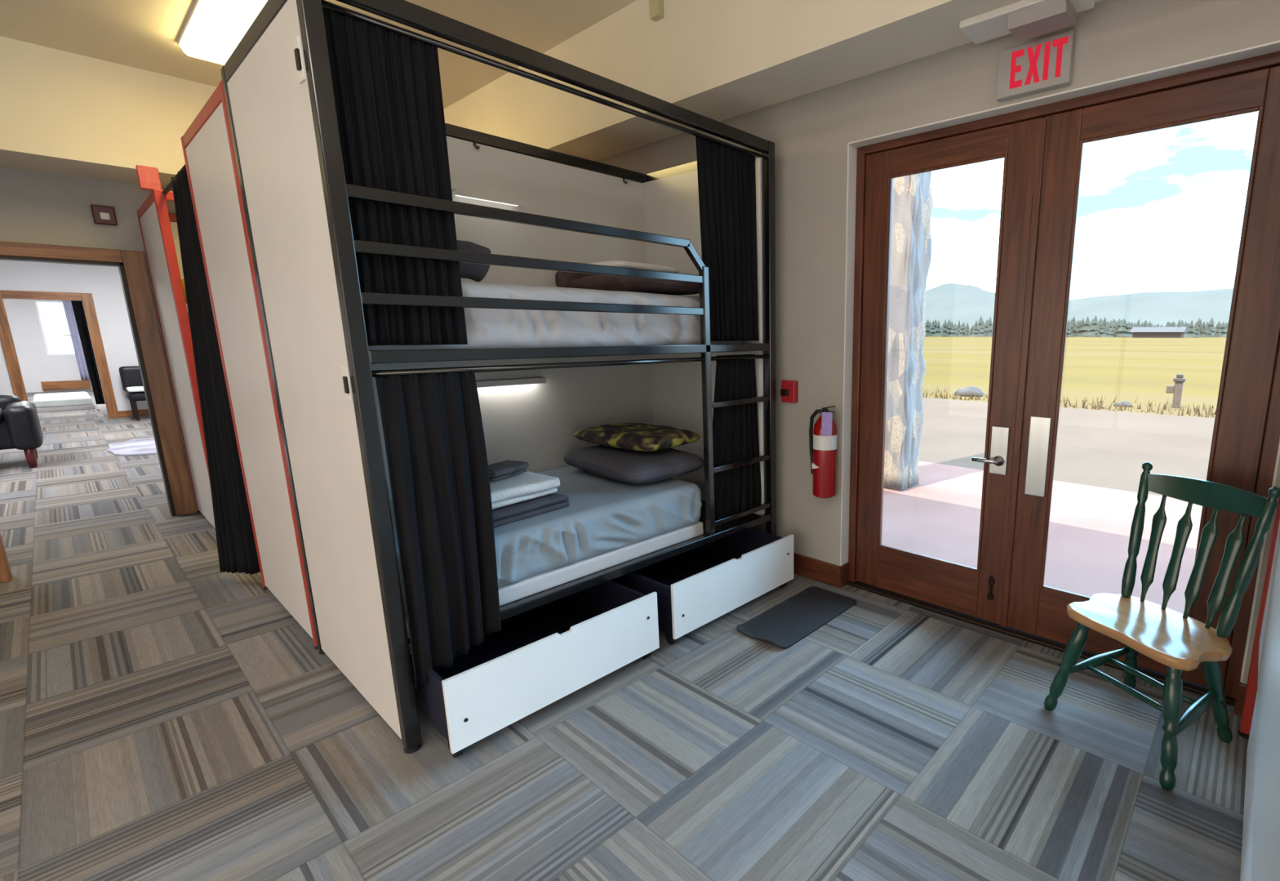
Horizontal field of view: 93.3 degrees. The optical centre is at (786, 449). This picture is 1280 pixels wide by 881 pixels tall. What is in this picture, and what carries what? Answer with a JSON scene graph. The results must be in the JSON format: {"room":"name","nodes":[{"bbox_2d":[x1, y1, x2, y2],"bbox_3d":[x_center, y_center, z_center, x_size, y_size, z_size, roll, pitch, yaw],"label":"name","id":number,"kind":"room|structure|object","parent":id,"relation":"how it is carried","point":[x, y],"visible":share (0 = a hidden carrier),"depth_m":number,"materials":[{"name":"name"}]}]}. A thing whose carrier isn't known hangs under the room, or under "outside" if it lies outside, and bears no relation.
{"room":"dormitory","nodes":[
{"label":"dormitory","id":0,"kind":"room"},
{"bbox_2d":[3,298,92,392],"bbox_3d":[-19.735,-2.889,15.176,0.120,2.800,6.270,9,14,38],"label":"wall","id":1,"kind":"structure","parent":0,"point":[36,366],"depth_m":15.29,"materials":[{"name":"white paint"}]},
{"bbox_2d":[34,300,75,355],"bbox_3d":[-19.326,-3.231,15.618,0.070,1.400,0.640,9,14,38],"label":"window","id":2,"kind":"structure","parent":1,"relation":"in","point":[35,301],"depth_m":15.41,"materials":[{"name":"white laminate"}]},
{"bbox_2d":[40,379,91,390],"bbox_3d":[-19.328,-1.736,15.764,0.070,0.230,0.830,9,14,38],"label":"baseboard","id":3,"kind":"structure","parent":1,"relation":"attached to","point":[84,384],"depth_m":15.73,"materials":[{"name":"brown wood"}]},
{"bbox_2d":[62,300,89,379],"bbox_3d":[-19.038,-2.973,15.785,0.069,2.170,0.262,10,15,42],"label":"curtain","id":4,"kind":"object","parent":1,"relation":"hanging from","point":[72,324],"visible":0.58,"depth_m":15.76,"materials":[{"name":"fabric"}]},
{"bbox_2d":[0,259,147,417],"bbox_3d":[-12.889,-1.823,9.768,0.140,2.800,6.270,9,14,38],"label":"wall","id":5,"kind":"structure","parent":0,"point":[104,282],"depth_m":10.37,"materials":[{"name":"white paint"}]},
{"bbox_2d":[0,289,82,300],"bbox_3d":[-12.550,-2.600,9.909,0.025,0.130,0.845,9,14,38],"label":"trim","id":6,"kind":"structure","parent":5,"relation":"attached to","point":[5,294],"depth_m":9.89,"materials":[{"name":"brown wood"}]},
{"bbox_2d":[0,290,119,417],"bbox_3d":[-12.550,-1.585,10.109,0.025,2.200,1.095,9,14,38],"label":"trim","id":7,"kind":"structure","parent":5,"relation":"attached to","point":[6,337],"depth_m":10.30,"materials":[{"name":"brown wood"}]},
{"bbox_2d":[117,408,149,417],"bbox_3d":[-11.535,-0.809,11.552,0.018,0.120,2.150,9,14,38],"label":"baseboard","id":8,"kind":"structure","parent":5,"relation":"attached to","point":[144,411],"depth_m":10.84,"materials":[{"name":"brown wood"}]},
{"bbox_2d":[71,300,105,404],"bbox_3d":[-12.733,-1.797,10.750,0.069,1.930,0.202,9,14,38],"label":"curtain","id":9,"kind":"object","parent":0,"point":[77,306],"visible":0.64,"depth_m":10.72,"materials":[{"name":"black fabric"}]},
{"bbox_2d":[0,167,197,511],"bbox_3d":[-5.745,-1.039,3.980,0.120,3.500,6.390,9,14,38],"label":"wall","id":10,"kind":"structure","parent":0,"point":[36,207],"depth_m":4.32,"materials":[{"name":"paint"}]},
{"bbox_2d":[0,240,123,262],"bbox_3d":[-5.696,-1.360,3.864,0.022,0.095,1.770,9,14,38],"label":"trim","id":11,"kind":"structure","parent":10,"relation":"attached to","point":[6,248],"depth_m":4.30,"materials":[{"name":"brown wood"}]},
{"bbox_2d":[0,255,176,515],"bbox_3d":[-5.749,-0.321,4.112,0.145,2.040,1.770,9,14,38],"label":"trim","id":12,"kind":"structure","parent":10,"relation":"attached to","point":[121,268],"depth_m":4.66,"materials":[{"name":"brown wood"}]},
{"bbox_2d":[90,204,117,226],"bbox_3d":[-5.154,-1.771,4.436,0.062,0.136,0.117,9,14,38],"label":"fire alarm strobe","id":13,"kind":"object","parent":10,"relation":"attached to","point":[102,215],"visible":1,"depth_m":4.42,"materials":[{"name":"red paint"}]},
{"bbox_2d":[120,249,195,515],"bbox_3d":[-5.695,-0.360,4.062,0.022,2.135,2.012,9,14,38],"label":"trim","id":14,"kind":"structure","parent":10,"relation":"attached to","point":[134,262],"depth_m":4.76,"materials":[{"name":"brown wood"}]},
{"bbox_2d":[0,0,637,109],"bbox_3d":[-1.340,-2.000,0.307,11.150,0.195,6.590,9,14,38],"label":"ceiling","id":15,"kind":"structure","parent":0,"point":[142,34],"depth_m":3.53,"materials":[{"name":"paint"}]},
{"bbox_2d":[177,0,267,65],"bbox_3d":[-3.256,-2.484,3.449,1.244,0.070,0.325,9,14,38],"label":"ceiling light","id":16,"kind":"object","parent":15,"relation":"attached to","point":[213,29],"visible":0.55,"depth_m":3.40,"materials":[{"name":"white plastic"}]},
{"bbox_2d":[0,389,1248,880],"bbox_3d":[-8.369,0.303,6.530,29.200,0.120,6.590,9,14,38],"label":"floor","id":17,"kind":"structure","parent":0,"point":[164,716],"depth_m":2.16,"materials":[{"name":"carpet"}]},
{"bbox_2d":[0,394,43,467],"bbox_3d":[-9.246,-0.163,6.534,1.013,0.794,1.189,9,14,38],"label":"armchair","id":18,"kind":"object","parent":17,"relation":"on","point":[20,428],"visible":1,"depth_m":6.60,"materials":[{"name":"black leather"}]},
{"bbox_2d":[0,408,4,422],"bbox_3d":[-9.134,-0.345,6.408,0.726,0.150,0.725,9,14,38],"label":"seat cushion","id":19,"kind":"object","parent":18,"relation":"on","point":[2,410],"depth_m":6.53,"materials":[{"name":"black leather"}]},
{"bbox_2d":[33,391,95,412],"bbox_3d":[-15.157,-1.020,12.304,2.040,0.243,0.780,9,14,38],"label":"bed","id":20,"kind":"object","parent":17,"relation":"on","point":[57,402],"visible":0.98,"depth_m":11.78,"materials":[{"name":"fabric"}]},
{"bbox_2d":[106,436,157,455],"bbox_3d":[-8.635,-0.071,8.043,1.753,0.026,0.899,9,14,38],"label":"rug","id":21,"kind":"object","parent":17,"relation":"on","point":[140,446],"visible":0.52,"depth_m":7.77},
{"bbox_2d":[119,365,146,420],"bbox_3d":[-11.516,-1.046,10.659,0.730,0.930,0.660,9,14,38],"label":"lounge chair","id":22,"kind":"object","parent":17,"relation":"on","point":[131,376],"visible":0.38,"depth_m":10.54,"materials":[{"name":"black leather"}]},
{"bbox_2d":[125,386,144,391],"bbox_3d":[-11.402,-1.086,10.448,0.431,0.082,0.463,9,14,38],"label":"linens","id":23,"kind":"object","parent":22,"relation":"on","point":[135,388],"visible":0.48,"depth_m":10.25,"materials":[{"name":"white fabric"}]},
{"bbox_2d":[137,189,215,528],"bbox_3d":[-3.973,-0.752,5.265,1.135,2.440,2.096,9,14,38],"label":"bunk bed","id":24,"kind":"object","parent":17,"relation":"on","point":[158,228],"visible":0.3,"depth_m":4.34,"materials":[{"name":"white laminate"}]},
{"bbox_2d":[161,164,186,194],"bbox_3d":[-3.627,-1.634,3.505,1.360,0.024,0.024,9,14,38],"label":"curtain rod","id":25,"kind":"object","parent":24,"relation":"attached to","point":[169,187],"visible":0.34,"depth_m":3.76,"materials":[{"name":"metal"}]},
{"bbox_2d":[171,167,260,574],"bbox_3d":[-3.448,-0.411,3.482,0.686,2.360,0.201,9,14,38],"label":"curtain","id":26,"kind":"object","parent":25,"relation":"hanging from","point":[236,544],"visible":0.74,"depth_m":3.50,"materials":[{"name":"black fabric"}]},
{"bbox_3d":[-3.963,-1.070,5.174,0.964,0.235,1.945,9,14,38],"label":"mattress","id":27,"kind":"object","parent":24,"relation":"on","visible":0},
{"bbox_2d":[181,278,186,303],"bbox_3d":[-4.304,-1.203,4.474,0.610,0.253,0.457,9,14,38],"label":"folded blanket","id":28,"kind":"object","parent":27,"relation":"on","point":[182,280],"visible":0.06,"depth_m":4.24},
{"bbox_2d":[180,80,318,648],"bbox_3d":[-2.057,-0.483,3.745,1.135,2.500,2.096,9,14,38],"label":"partition panel","id":29,"kind":"object","parent":17,"relation":"on","point":[207,146],"visible":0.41,"depth_m":2.88,"materials":[{"name":"white laminate"}]},
{"bbox_2d":[220,0,793,757],"bbox_3d":[-1.082,-0.348,2.966,1.344,2.535,2.105,9,14,38],"label":"bunk bed","id":30,"kind":"object","parent":17,"relation":"on","point":[540,212],"visible":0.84,"depth_m":2.46,"materials":[{"name":"white laminate"}]},
{"bbox_2d":[293,35,306,84],"bbox_3d":[-1.448,-1.157,1.746,0.055,0.115,0.008,9,14,38],"label":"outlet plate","id":31,"kind":"object","parent":30,"relation":"attached to","point":[297,42],"depth_m":1.73,"materials":[{"name":"white plastic"}]},
{"bbox_2d":[341,364,353,400],"bbox_3d":[-1.440,-0.219,1.924,0.055,0.115,0.008,9,14,38],"label":"outlet plate","id":32,"kind":"object","parent":30,"relation":"attached to","point":[344,368],"depth_m":1.91,"materials":[{"name":"white plastic"}]},
{"bbox_2d":[322,7,467,345],"bbox_3d":[-1.296,-0.866,1.969,0.043,1.013,0.328,9,14,38],"label":"curtain","id":33,"kind":"object","parent":30,"relation":"hanging from","point":[387,87],"visible":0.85,"depth_m":1.95,"materials":[{"name":"black fabric"}]},
{"bbox_2d":[375,368,501,689],"bbox_3d":[-1.240,0.279,2.132,0.100,1.128,0.328,10,15,42],"label":"curtain","id":34,"kind":"object","parent":30,"relation":"hanging from","point":[433,428],"visible":0.99,"depth_m":2.11,"materials":[{"name":"black fabric"}]},
{"bbox_2d":[450,181,525,206],"bbox_3d":[-1.575,-1.346,3.095,0.079,0.076,0.360,9,14,38],"label":"light","id":35,"kind":"object","parent":30,"relation":"attached to","point":[466,192],"depth_m":3.09,"materials":[{"name":"white plastic"}]},
{"bbox_2d":[474,369,546,387],"bbox_3d":[-1.562,-0.402,3.297,0.079,0.076,0.400,9,14,38],"label":"light","id":36,"kind":"object","parent":30,"relation":"attached to","point":[518,378],"depth_m":3.31,"materials":[{"name":"white plastic"}]},
{"bbox_2d":[389,465,703,638],"bbox_3d":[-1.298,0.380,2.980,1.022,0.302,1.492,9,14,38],"label":"mattress","id":37,"kind":"object","parent":30,"relation":"on","point":[606,522],"visible":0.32,"depth_m":2.77,"materials":[{"name":"white fabric"}]},
{"bbox_2d":[492,493,568,527],"bbox_3d":[-1.355,0.257,2.679,0.465,0.052,0.506,7,13,31],"label":"folded blanket","id":38,"kind":"object","parent":37,"relation":"on","point":[521,510],"visible":0.2,"depth_m":2.61,"materials":[{"name":"grey fabric"}]},
{"bbox_2d":[489,471,559,509],"bbox_3d":[-1.341,0.181,2.695,0.385,0.075,0.428,7,13,32],"label":"folded towel","id":39,"kind":"object","parent":38,"relation":"on","point":[527,485],"visible":0.48,"depth_m":2.66,"materials":[{"name":"white fabric"}]},
{"bbox_2d":[488,460,528,480],"bbox_3d":[-1.342,0.095,2.757,0.147,0.049,0.204,4,12,18],"label":"cloth","id":40,"kind":"object","parent":39,"relation":"on","point":[500,470],"visible":0.81,"depth_m":2.73,"materials":[{"name":"grey fabric"}]},
{"bbox_2d":[564,444,703,483],"bbox_3d":[-0.892,0.063,3.402,0.745,0.152,0.504,10,15,41],"label":"pillow","id":41,"kind":"object","parent":37,"relation":"on","point":[632,466],"visible":0.79,"depth_m":3.20,"materials":[{"name":"grey fabric"}]},
{"bbox_2d":[574,422,699,451],"bbox_3d":[-0.875,-0.081,3.425,0.673,0.106,0.445,9,14,38],"label":"cushion","id":42,"kind":"object","parent":41,"relation":"on","point":[627,436],"visible":1,"depth_m":3.28,"materials":[{"name":"fabric"}]},
{"bbox_2d":[368,280,742,350],"bbox_3d":[-1.184,-0.655,2.976,0.954,0.271,1.940,9,14,38],"label":"mattress","id":43,"kind":"object","parent":30,"relation":"on","point":[486,328],"visible":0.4,"depth_m":2.56,"materials":[{"name":"white fabric"}]},
{"bbox_2d":[457,240,491,281],"bbox_3d":[-1.339,-0.775,2.410,0.150,0.161,0.221,9,14,38],"label":"pillow","id":44,"kind":"object","parent":43,"relation":"on","point":[475,272],"visible":0.47,"depth_m":2.40,"materials":[{"name":"grey fabric"}]},
{"bbox_2d":[555,271,595,288],"bbox_3d":[-1.179,-0.979,3.421,0.156,0.176,0.342,9,14,38],"label":"clothing","id":45,"kind":"object","parent":43,"relation":"on","point":[562,279],"visible":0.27,"depth_m":3.28,"materials":[{"name":"brown fabric"}]},
{"bbox_2d":[569,274,699,295],"bbox_3d":[-0.787,-0.908,3.242,0.640,0.118,0.584,9,14,38],"label":"pillow","id":46,"kind":"object","parent":43,"relation":"on","point":[597,282],"visible":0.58,"depth_m":3.03,"materials":[{"name":"brown fabric"}]},
{"bbox_2d":[588,260,678,272],"bbox_3d":[-0.879,-1.004,3.272,0.363,0.062,0.446,7,13,33],"label":"folded towel","id":47,"kind":"object","parent":46,"relation":"on","point":[611,263],"visible":0.42,"depth_m":3.11,"materials":[{"name":"white fabric"}]},
{"bbox_2d":[695,136,759,341],"bbox_3d":[-0.311,-1.102,3.169,0.043,1.013,0.457,9,14,38],"label":"curtain","id":48,"kind":"object","parent":30,"relation":"hanging from","point":[726,179],"visible":0.97,"depth_m":3.16,"materials":[{"name":"black fabric"}]},
{"bbox_2d":[704,354,761,528],"bbox_3d":[-0.307,-0.062,3.380,0.042,0.955,0.482,9,14,38],"label":"curtain","id":49,"kind":"object","parent":30,"relation":"hanging from","point":[735,428],"visible":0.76,"depth_m":3.38,"materials":[{"name":"black fabric"}]},
{"bbox_2d":[736,586,856,648],"bbox_3d":[0.067,0.885,3.185,0.330,0.028,0.685,9,14,38],"label":"floor mat","id":50,"kind":"object","parent":17,"relation":"on","point":[787,623],"visible":1,"depth_m":3.15,"materials":[{"name":"black rubber"}]},
{"bbox_2d":[1044,461,1279,791],"bbox_3d":[1.369,0.594,2.186,0.478,0.998,0.520,-5,12,-26],"label":"dining chair","id":51,"kind":"object","parent":17,"relation":"on","point":[1178,641],"visible":1,"depth_m":2.17,"materials":[{"name":"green wood"}]},
{"bbox_2d":[1238,497,1279,880],"bbox_3d":[1.533,0.071,0.882,1.135,2.520,2.096,9,14,38],"label":"bunk bed","id":52,"kind":"object","parent":17,"relation":"on","point":[1260,724],"visible":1,"depth_m":1.50,"materials":[{"name":"white laminate"}]},
{"bbox_2d":[633,0,1279,684],"bbox_3d":[0.664,-0.859,3.068,11.150,3.500,0.200,9,14,38],"label":"wall","id":53,"kind":"structure","parent":0,"point":[811,158],"depth_m":3.27,"materials":[{"name":"paint"}]},
{"bbox_2d":[648,0,663,21],"bbox_3d":[-0.696,-2.380,3.127,0.070,0.150,0.042,9,14,38],"label":"box","id":54,"kind":"object","parent":53,"relation":"attached to","point":[655,6],"visible":1,"depth_m":3.12,"materials":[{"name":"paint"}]},
{"bbox_2d":[443,0,1104,160],"bbox_3d":[0.691,-2.017,2.387,10.310,0.575,0.458,9,14,38],"label":"ceiling","id":55,"kind":"structure","parent":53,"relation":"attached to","point":[718,60],"depth_m":3.04,"materials":[{"name":"paint"}]},
{"bbox_2d":[780,380,798,403],"bbox_3d":[0.011,-0.350,3.537,0.104,0.130,0.055,9,14,38],"label":"alarm pull station","id":56,"kind":"object","parent":53,"relation":"attached to","point":[789,388],"visible":1,"depth_m":3.52,"materials":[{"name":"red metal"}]},
{"bbox_2d":[793,552,848,587],"bbox_3d":[0.186,0.734,3.685,0.423,0.135,0.096,9,14,38],"label":"baseboard","id":57,"kind":"structure","parent":53,"relation":"attached to","point":[820,571],"depth_m":3.60,"materials":[{"name":"brown wood"}]},
{"bbox_2d":[808,405,837,497],"bbox_3d":[0.210,0.008,3.368,0.152,0.532,0.144,-1,11,-7],"label":"fire extinguisher","id":58,"kind":"object","parent":53,"relation":"attached to","point":[823,437],"visible":1,"depth_m":3.33,"materials":[{"name":"red paint"}]},
{"bbox_2d":[594,0,1251,171],"bbox_3d":[0.546,-1.753,2.792,10.970,0.100,0.100,9,14,38],"label":"ceiling beam","id":59,"kind":"structure","parent":53,"relation":"attached to","point":[1108,20],"depth_m":2.76,"materials":[{"name":"paint"}]},
{"bbox_2d":[856,117,1046,626],"bbox_3d":[0.771,-0.326,3.067,0.916,2.410,0.118,9,14,38],"label":"door","id":60,"kind":"structure","parent":53,"relation":"in","point":[983,592],"depth_m":2.99,"materials":[{"name":"brown wood"}]},
{"bbox_2d":[959,0,1094,44],"bbox_3d":[0.923,-1.666,2.287,0.460,0.075,0.175,9,14,38],"label":"emergency light","id":61,"kind":"object","parent":53,"relation":"attached to","point":[1024,20],"visible":1,"depth_m":2.25,"materials":[{"name":"white plastic"}]},
{"bbox_2d":[995,29,1075,102],"bbox_3d":[1.033,-1.598,2.457,0.298,0.191,0.048,9,14,38],"label":"exit sign","id":62,"kind":"object","parent":53,"relation":"attached to","point":[1046,64],"visible":1,"depth_m":2.43,"materials":[{"name":"plastic"}]},
{"bbox_2d":[846,580,1235,705],"bbox_3d":[1.146,0.918,3.055,1.923,0.018,0.150,9,14,38],"label":"trim","id":63,"kind":"structure","parent":53,"relation":"attached to","point":[1188,686],"depth_m":3.00,"materials":[{"name":"brown wood"}]},
{"bbox_2d":[840,40,1279,682],"bbox_3d":[1.092,-0.344,2.739,1.924,2.344,0.081,9,14,38],"label":"trim","id":64,"kind":"structure","parent":53,"relation":"attached to","point":[1273,46],"depth_m":2.92,"materials":[{"name":"paint"}]},
{"bbox_2d":[847,146,1279,698],"bbox_3d":[1.142,-0.289,2.813,1.923,2.480,0.080,9,14,38],"label":"trim","id":65,"kind":"structure","parent":53,"relation":"attached to","point":[1272,433],"depth_m":3.14,"materials":[{"name":"brown wood"}]},
{"bbox_2d":[864,51,1279,155],"bbox_3d":[1.142,-1.484,2.578,1.819,0.045,0.080,9,14,38],"label":"trim","id":66,"kind":"structure","parent":53,"relation":"attached to","point":[1269,60],"depth_m":2.43,"materials":[{"name":"brown wood"}]},
{"bbox_2d":[1007,65,1279,686],"bbox_3d":[1.492,-0.221,2.536,0.913,2.410,0.057,9,14,38],"label":"door","id":67,"kind":"structure","parent":53,"relation":"in","point":[1253,333],"depth_m":2.41,"materials":[{"name":"brown wood"}]},
{"bbox_2d":[1233,682,1246,715],"bbox_3d":[1.834,1.000,2.333,0.082,0.135,0.016,9,14,38],"label":"baseboard","id":68,"kind":"structure","parent":53,"relation":"attached to","point":[1241,691],"depth_m":2.34,"materials":[{"name":"brown wood"}]},
{"bbox_2d":[1223,336,1279,687],"bbox_3d":[1.168,-0.295,2.844,1.923,2.480,0.029,9,14,38],"label":"trim","id":69,"kind":"structure","parent":53,"relation":"attached to","point":[1279,336],"depth_m":2.31,"materials":[{"name":"brown wood"}]},
{"label":"outside","id":70,"kind":"structure","parent":0,"visible":0},
{"bbox_2d":[918,397,1214,497],"bbox_3d":[-5.537,-1.719,17.030,150.000,0.188,6.800,9,14,38],"label":"gravel drive","id":71,"kind":"structure","parent":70,"point":[1107,449],"depth_m":8.38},
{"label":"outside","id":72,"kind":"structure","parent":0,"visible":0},
{"bbox_2d":[57,334,1226,417],"bbox_3d":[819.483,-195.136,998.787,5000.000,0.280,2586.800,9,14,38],"label":"meadow","id":73,"kind":"structure","parent":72,"point":[1094,368],"depth_m":25.66,"materials":[{"name":"plant"}]},
{"bbox_2d":[954,386,985,396],"bbox_3d":[4.573,-1.480,14.770,0.792,0.252,0.614,9,14,38],"label":"rock","id":74,"kind":"object","parent":73,"relation":"on","point":[967,391],"visible":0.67,"depth_m":14.59,"materials":[{"name":"grey stone"}]},
{"bbox_2d":[922,386,1216,417],"bbox_3d":[5.915,-1.279,13.782,24.004,0.220,2.576,9,14,38],"label":"grass","id":75,"kind":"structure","parent":73,"relation":"on","point":[1099,406],"depth_m":12.12,"materials":[{"name":"plant"}]},
{"bbox_2d":[924,315,1228,337],"bbox_3d":[139.778,-69.553,333.185,454.088,10.559,139.462,9,14,38],"label":"treeline","id":76,"kind":"object","parent":73,"relation":"on","point":[1119,328],"visible":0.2,"depth_m":281.83,"materials":[{"name":"green plant"}]},
{"bbox_2d":[1113,400,1133,407],"bbox_3d":[7.207,-0.986,12.589,0.396,0.126,0.307,9,14,38],"label":"rock","id":77,"kind":"object","parent":73,"relation":"on","point":[1126,403],"visible":0.82,"depth_m":12.50,"materials":[{"name":"grey stone"}]},
{"bbox_2d":[1129,326,1187,337],"bbox_3d":[145.995,-45.978,230.982,18.000,4.500,12.000,9,14,38],"label":"barn","id":78,"kind":"object","parent":73,"relation":"on","point":[1155,331],"visible":0.8,"depth_m":227.51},
{"bbox_2d":[1165,373,1186,408],"bbox_3d":[8.133,-1.235,12.318,0.310,0.700,0.200,9,14,38],"label":"fire hydrant","id":79,"kind":"object","parent":73,"relation":"on","point":[1177,388],"visible":0.96,"depth_m":12.24,"materials":[{"name":"beige metal"}]},
{"bbox_3d":[-5.881,-0.246,2.194,0.120,2.635,3.010,9,14,38],"label":"wall","id":80,"kind":"structure","parent":0,"visible":0},
{"bbox_2d":[0,532,11,582],"bbox_3d":[-4.910,-0.217,3.428,0.160,2.100,0.145,9,14,38],"label":"trim","id":81,"kind":"structure","parent":80,"relation":"attached to","point":[5,570],"depth_m":3.61,"materials":[{"name":"brown wood"}]},
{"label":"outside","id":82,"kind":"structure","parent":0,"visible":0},
{"bbox_2d":[924,283,1233,330],"bbox_3d":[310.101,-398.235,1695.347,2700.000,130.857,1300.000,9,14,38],"label":"hills","id":83,"kind":"structure","parent":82,"point":[954,302],"depth_m":1053.04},
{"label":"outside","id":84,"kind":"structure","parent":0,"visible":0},
{"bbox_2d":[881,460,1202,613],"bbox_3d":[-0.950,0.257,6.974,70.000,0.198,3.410,9,14,38],"label":"porch slab","id":85,"kind":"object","parent":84,"point":[938,517],"depth_m":4.60,"materials":[{"name":"concrete"}]},
{"bbox_2d":[883,171,933,491],"bbox_3d":[1.028,-1.712,5.611,0.558,4.210,0.418,9,14,38],"label":"stone column","id":86,"kind":"structure","parent":85,"relation":"on","point":[913,200],"depth_m":5.52,"materials":[{"name":"grey stone"}]},
{"bbox_3d":[-3.389,0.106,-1.830,11.200,3.500,0.120,9,14,38],"label":"wall","id":87,"kind":"structure","parent":0,"visible":0},
{"bbox_2d":[0,35,217,189],"bbox_3d":[-5.404,-2.198,3.550,0.660,0.670,6.270,9,14,38],"label":"soffit","id":88,"kind":"structure","parent":87,"relation":"attached to","point":[62,113],"depth_m":3.96,"materials":[{"name":"paint"}]},
{"bbox_2d":[135,164,161,191],"bbox_3d":[-4.438,-1.886,4.087,0.060,0.150,0.103,9,14,38],"label":"sign box","id":89,"kind":"object","parent":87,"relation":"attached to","point":[148,179],"visible":0.84,"depth_m":4.07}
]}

